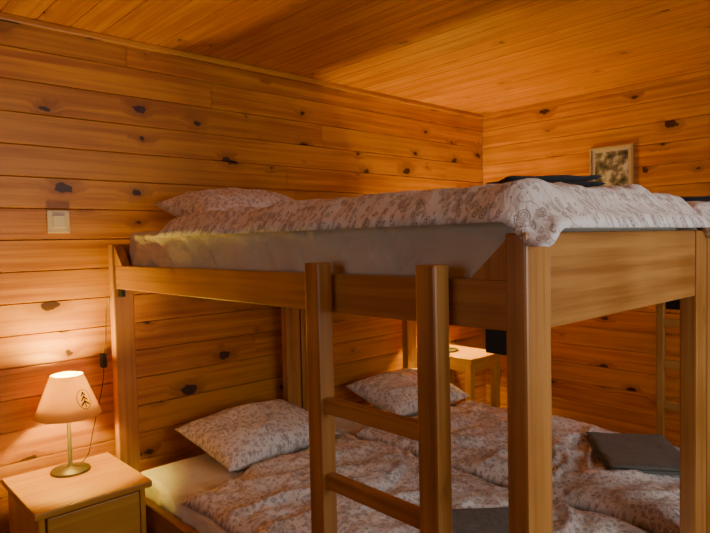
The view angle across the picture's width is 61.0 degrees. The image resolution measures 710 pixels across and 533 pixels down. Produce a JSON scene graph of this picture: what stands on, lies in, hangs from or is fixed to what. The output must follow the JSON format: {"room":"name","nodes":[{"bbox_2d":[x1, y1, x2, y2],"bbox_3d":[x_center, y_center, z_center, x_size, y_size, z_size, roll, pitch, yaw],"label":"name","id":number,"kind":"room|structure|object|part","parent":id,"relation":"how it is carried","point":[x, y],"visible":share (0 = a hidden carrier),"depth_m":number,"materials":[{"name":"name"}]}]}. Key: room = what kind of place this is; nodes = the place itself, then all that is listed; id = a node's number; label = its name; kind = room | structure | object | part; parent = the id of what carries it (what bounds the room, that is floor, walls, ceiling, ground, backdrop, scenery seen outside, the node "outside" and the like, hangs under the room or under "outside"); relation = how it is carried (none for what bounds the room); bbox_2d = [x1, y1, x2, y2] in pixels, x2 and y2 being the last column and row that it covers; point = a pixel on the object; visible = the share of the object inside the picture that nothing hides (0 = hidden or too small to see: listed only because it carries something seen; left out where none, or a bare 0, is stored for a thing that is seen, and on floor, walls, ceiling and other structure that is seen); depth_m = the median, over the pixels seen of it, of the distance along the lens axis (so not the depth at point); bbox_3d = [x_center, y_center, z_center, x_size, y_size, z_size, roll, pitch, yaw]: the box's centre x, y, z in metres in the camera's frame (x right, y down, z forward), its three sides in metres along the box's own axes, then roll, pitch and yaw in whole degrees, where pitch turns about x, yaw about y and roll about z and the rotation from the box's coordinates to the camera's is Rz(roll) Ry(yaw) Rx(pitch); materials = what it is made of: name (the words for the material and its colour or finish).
{"room":"cabin bunk bedroom","nodes":[
{"label":"cabin bunk bedroom","id":0,"kind":"room"},
{"bbox_2d":[0,20,485,532],"bbox_3d":[-1.014,0.135,2.981,5.544,2.422,0.060,-4,3,-43],"label":"wall","id":1,"kind":"structure","parent":0,"point":[103,133],"depth_m":2.96,"materials":[{"name":"brown wood"}]},
{"bbox_2d":[46,210,69,232],"bbox_3d":[-1.305,-0.197,2.655,0.094,0.101,0.013,-4,3,-43],"label":"wall switch","id":2,"kind":"object","parent":1,"relation":"attached to","point":[58,221],"visible":1,"depth_m":2.65,"materials":[{"name":"beige plastic"}]},
{"bbox_2d":[53,216,64,227],"bbox_3d":[-1.302,-0.197,2.651,0.049,0.052,0.004,-4,3,-43],"label":"button","id":3,"kind":"object","parent":2,"relation":"attached to","point":[58,221],"depth_m":2.65,"materials":[{"name":"beige plastic"}]},
{"bbox_2d":[0,12,482,118],"bbox_3d":[-1.013,-1.059,2.901,5.544,0.030,0.022,-4,3,-43],"label":"trim","id":4,"kind":"structure","parent":1,"relation":"attached to","point":[6,17],"depth_m":3.11,"materials":[{"name":"brown wood"}]},
{"bbox_2d":[0,0,709,114],"bbox_3d":[0.359,-1.072,1.421,5.544,0.060,4.058,-4,3,-43],"label":"ceiling","id":5,"kind":"structure","parent":0,"point":[482,57],"depth_m":2.91,"materials":[{"name":"brown wood"}]},
{"bbox_2d":[482,75,709,443],"bbox_3d":[2.439,0.042,3.377,0.060,2.422,4.058,-4,3,-43],"label":"wall","id":6,"kind":"structure","parent":0,"point":[603,368],"depth_m":4.08,"materials":[{"name":"brown wood"}]},
{"bbox_2d":[483,69,709,118],"bbox_3d":[2.382,-1.151,3.298,0.022,0.030,4.058,-4,3,-43],"label":"trim","id":7,"kind":"structure","parent":6,"relation":"attached to","point":[705,72],"depth_m":4.04,"materials":[{"name":"brown wood"}]},
{"bbox_2d":[589,143,634,185],"bbox_3d":[1.719,-0.649,4.046,0.022,0.318,0.299,-4,3,-43],"label":"picture frame","id":8,"kind":"object","parent":6,"relation":"attached to","point":[615,163],"visible":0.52,"depth_m":4.03,"materials":[{"name":"brown wood"}]},
{"bbox_3d":[1.623,-0.652,4.150,0.022,0.288,0.015,-4,3,-43],"label":"rail","id":9,"kind":"part","parent":8,"relation":"part of","materials":[{"name":"brown wood"}]},
{"bbox_3d":[1.716,-0.801,4.040,0.022,0.015,0.299,-4,3,-43],"label":"rail","id":10,"kind":"part","parent":8,"relation":"part of","materials":[{"name":"brown wood"}]},
{"bbox_2d":[595,149,627,185],"bbox_3d":[1.720,-0.649,4.046,0.003,0.243,0.224,-4,3,-43],"label":"print","id":11,"kind":"object","parent":8,"relation":"on","point":[612,164],"depth_m":4.04},
{"bbox_3d":[1.816,-0.647,3.942,0.022,0.288,0.015,-4,3,-43],"label":"rail","id":12,"kind":"part","parent":8,"relation":"part of","materials":[{"name":"brown wood"}]},
{"bbox_3d":[0.414,1.407,1.525,5.544,0.060,4.058,-4,3,-43],"label":"floor","id":13,"kind":"structure","parent":0,"visible":0},
{"bbox_2d":[1,452,151,532],"bbox_3d":[-1.127,1.119,2.462,0.434,0.505,0.486,-4,3,-43],"label":"nightstand","id":14,"kind":"object","parent":13,"relation":"on","point":[109,497],"visible":0.94,"depth_m":2.36,"materials":[{"name":"brown wood"}]},
{"bbox_2d":[33,297,109,477],"bbox_3d":[-1.183,0.501,2.576,0.358,0.720,0.282,-4,3,-43],"label":"table lamp","id":15,"kind":"object","parent":14,"relation":"on","point":[68,397],"depth_m":2.48,"materials":[{"name":"beige fabric"}]},
{"bbox_3d":[-1.210,0.539,2.538,0.262,0.172,0.262,-4,3,-43],"label":"lamp shade","id":16,"kind":"part","parent":15,"relation":"part of","materials":[{"name":"white fabric"}]},
{"bbox_3d":[-1.177,0.492,2.669,0.113,0.711,0.204,0,3,35],"label":"lamp cord","id":17,"kind":"part","parent":15,"relation":"part of","materials":[{"name":"black plastic"}]},
{"bbox_2d":[100,353,106,367],"bbox_3d":[-1.150,0.429,2.755,0.022,0.066,0.030,-4,3,-43],"label":"switch","id":18,"kind":"object","parent":15,"relation":"attached to","point":[103,357],"depth_m":2.74,"materials":[{"name":"black plastic"}]},
{"bbox_3d":[-0.994,1.029,2.313,0.340,0.243,0.026,-4,3,-43],"label":"drawer","id":19,"kind":"part","parent":14,"relation":"part of","materials":[{"name":"brown wood"}]},
{"bbox_2d":[108,230,706,532],"bbox_3d":[-0.014,0.624,2.296,1.083,1.459,2.115,-4,3,-43],"label":"bunk bed","id":20,"kind":"object","parent":13,"relation":"on","point":[523,291],"visible":0.85,"depth_m":1.46,"materials":[{"name":"brown wood"}]},
{"bbox_3d":[-1.044,0.628,2.750,0.094,1.459,0.049,-4,3,-43],"label":"post","id":21,"kind":"part","parent":20,"relation":"part of","materials":[{"name":"brown wood"}]},
{"bbox_3d":[-0.343,1.103,2.001,0.037,0.168,2.018,-4,3,-43],"label":"rail","id":22,"kind":"part","parent":20,"relation":"part of","materials":[{"name":"brown wood"}]},
{"bbox_2d":[141,447,308,532],"bbox_3d":[0.012,1.012,2.329,0.942,0.174,1.995,-4,3,-43],"label":"mattress","id":23,"kind":"object","parent":20,"relation":"on","point":[172,483],"visible":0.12,"depth_m":2.63,"materials":[{"name":"white fabric"}]},
{"bbox_2d":[174,399,339,471],"bbox_3d":[-0.473,0.803,2.986,0.458,0.210,0.673,1,3,44],"label":"pillow","id":24,"kind":"object","parent":23,"relation":"on","point":[240,437],"visible":0.92,"depth_m":2.84,"materials":[{"name":"fabric"}]},
{"bbox_2d":[181,434,648,532],"bbox_3d":[0.155,0.891,2.214,0.997,0.092,1.642,-4,3,-43],"label":"duvet","id":25,"kind":"object","parent":23,"relation":"on","point":[272,495],"visible":0.66,"depth_m":2.31,"materials":[{"name":"fabric"}]},
{"bbox_2d":[452,507,508,532],"bbox_3d":[0.407,0.862,1.903,0.341,0.036,0.437,-1,2,-3],"label":"folded blanket","id":26,"kind":"object","parent":25,"relation":"on","point":[468,520],"visible":0.59,"depth_m":2.00,"materials":[{"name":"grey fabric"}]},
{"bbox_3d":[-0.355,0.585,3.389,0.094,1.459,0.049,-4,3,-43],"label":"post","id":27,"kind":"part","parent":20,"relation":"part of","materials":[{"name":"brown wood"}]},
{"bbox_3d":[-0.366,0.063,1.957,0.037,0.103,2.018,-4,3,-43],"label":"rail","id":28,"kind":"part","parent":20,"relation":"part of","materials":[{"name":"brown wood"}]},
{"bbox_3d":[-0.083,0.686,1.613,0.049,1.395,0.056,-4,3,-43],"label":"ladder rail","id":29,"kind":"part","parent":20,"relation":"part of","materials":[{"name":"brown wood"}]},
{"bbox_2d":[129,222,675,277],"bbox_3d":[-0.011,-0.046,2.284,0.945,0.236,1.995,-4,3,-43],"label":"mattress","id":30,"kind":"object","parent":20,"relation":"on","point":[464,248],"visible":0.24,"depth_m":1.63,"materials":[{"name":"fabric"}]},
{"bbox_2d":[154,187,293,216],"bbox_3d":[-0.527,-0.281,2.861,0.692,0.202,0.462,-4,3,-45],"label":"pillow","id":31,"kind":"object","parent":30,"relation":"on","point":[189,202],"visible":0.46,"depth_m":2.68,"materials":[{"name":"fabric"}]},
{"bbox_2d":[153,178,709,246],"bbox_3d":[0.167,-0.151,2.078,1.066,0.156,1.700,-4,3,-43],"label":"duvet","id":32,"kind":"object","parent":30,"relation":"on","point":[539,208],"visible":0.97,"depth_m":1.42,"materials":[{"name":"fabric"}]},
{"bbox_2d":[487,175,605,186],"bbox_3d":[0.547,-0.247,1.843,0.284,0.044,0.361,-1,2,-3],"label":"folded blanket","id":33,"kind":"object","parent":32,"relation":"on","point":[584,181],"visible":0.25,"depth_m":1.68,"materials":[{"name":"fabric"}]},
{"bbox_3d":[0.181,0.692,1.329,0.049,1.395,0.056,-4,3,-43],"label":"ladder rail","id":34,"kind":"part","parent":20,"relation":"part of","materials":[{"name":"brown wood"}]},
{"bbox_3d":[0.362,0.660,1.236,0.094,1.459,0.049,-4,3,-43],"label":"post","id":35,"kind":"part","parent":20,"relation":"part of","materials":[{"name":"brown wood"}]},
{"bbox_3d":[0.696,0.009,1.525,0.847,0.196,0.030,-4,3,-43],"label":"footboard","id":36,"kind":"part","parent":20,"relation":"part of","materials":[{"name":"brown wood"}]},
{"bbox_3d":[1.051,0.618,1.875,0.094,1.459,0.049,-4,3,-43],"label":"post","id":37,"kind":"part","parent":20,"relation":"part of","materials":[{"name":"brown wood"}]},
{"bbox_2d":[450,345,502,407],"bbox_3d":[0.731,0.924,4.221,0.365,0.664,0.486,-4,3,-43],"label":"side table","id":38,"kind":"object","parent":13,"relation":"on","point":[469,360],"visible":0.5,"depth_m":4.06,"materials":[{"name":"brown wood"}]},
{"bbox_3d":[0.700,0.929,4.466,0.049,0.634,0.049,-4,3,-43],"label":"leg","id":39,"kind":"part","parent":38,"relation":"part of","materials":[{"name":"brown wood"}]},
{"bbox_2d":[450,347,457,351],"bbox_3d":[0.644,0.385,4.231,0.262,0.410,0.262,-4,3,-43],"label":"table lamp","id":40,"kind":"object","parent":38,"relation":"on","point":[452,349],"visible":0.06,"depth_m":4.20,"materials":[{"name":"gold metal"}]},
{"bbox_3d":[0.762,0.948,3.978,0.049,0.634,0.049,-4,3,-43],"label":"leg","id":41,"kind":"part","parent":38,"relation":"part of","materials":[{"name":"brown wood"}]},
{"bbox_3d":[0.972,0.935,4.173,0.049,0.634,0.049,-4,3,-43],"label":"leg","id":42,"kind":"part","parent":38,"relation":"part of","materials":[{"name":"brown wood"}]},
{"bbox_2d":[299,237,709,532],"bbox_3d":[0.756,0.577,3.011,1.002,1.459,2.115,-4,3,-43],"label":"bunk bed","id":43,"kind":"object","parent":13,"relation":"on","point":[409,347],"visible":0.06,"depth_m":2.91,"materials":[{"name":"brown wood"}]},
{"bbox_3d":[-0.280,0.581,3.459,0.094,1.459,0.049,-4,3,-43],"label":"post","id":44,"kind":"part","parent":43,"relation":"part of","materials":[{"name":"brown wood"}]},
{"bbox_2d":[335,403,456,438],"bbox_3d":[0.755,0.966,3.018,0.881,0.174,1.995,-4,3,-43],"label":"mattress","id":45,"kind":"object","parent":43,"relation":"on","point":[342,426],"visible":0.02,"depth_m":3.35,"materials":[{"name":"white fabric"}]},
{"bbox_2d":[345,368,469,415],"bbox_3d":[0.328,0.756,3.716,0.636,0.206,0.458,-3,3,-40],"label":"pillow","id":46,"kind":"object","parent":45,"relation":"on","point":[396,391],"visible":0.62,"depth_m":3.57,"materials":[{"name":"fabric"}]},
{"bbox_2d":[354,400,679,532],"bbox_3d":[0.864,0.846,2.866,0.942,0.092,1.656,-4,3,-43],"label":"duvet","id":47,"kind":"object","parent":45,"relation":"on","point":[648,502],"visible":0.52,"depth_m":2.55,"materials":[{"name":"fabric"}]},
{"bbox_2d":[584,432,679,474],"bbox_3d":[1.242,0.811,2.651,0.360,0.037,0.475,-1,2,9],"label":"folded blanket","id":48,"kind":"object","parent":47,"relation":"on","point":[645,453],"visible":0.92,"depth_m":2.61,"materials":[{"name":"grey fabric"}]},
{"bbox_3d":[0.367,0.541,4.059,0.094,1.459,0.049,-4,3,-43],"label":"post","id":49,"kind":"part","parent":43,"relation":"part of","materials":[{"name":"brown wood"}]},
{"bbox_3d":[1.489,0.595,2.935,0.034,1.395,0.034,-4,3,-43],"label":"ladder rail","id":50,"kind":"part","parent":43,"relation":"part of","materials":[{"name":"brown wood"}]},
{"bbox_2d":[675,228,697,230],"bbox_3d":[0.732,-0.091,2.974,0.883,0.236,1.995,-4,3,-43],"label":"mattress","id":51,"kind":"object","parent":43,"relation":"on","point":[676,229],"visible":0.02,"depth_m":1.97,"materials":[{"name":"fabric"}]},
{"bbox_2d":[687,201,709,220],"bbox_3d":[0.900,-0.200,2.763,0.952,0.116,1.701,-4,3,-43],"label":"duvet","id":52,"kind":"object","parent":51,"relation":"on","point":[702,208],"visible":0.03,"depth_m":1.92,"materials":[{"name":"fabric"}]},
{"bbox_2d":[679,196,709,201],"bbox_3d":[1.329,-0.262,2.403,0.399,0.037,0.303,0,3,27],"label":"folded blanket","id":53,"kind":"object","parent":52,"relation":"on","point":[690,198],"visible":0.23,"depth_m":2.27,"materials":[{"name":"fabric"}]},
{"bbox_3d":[1.126,0.613,1.945,0.094,1.459,0.049,-4,3,-43],"label":"post","id":54,"kind":"part","parent":43,"relation":"part of","materials":[{"name":"brown wood"}]}
]}

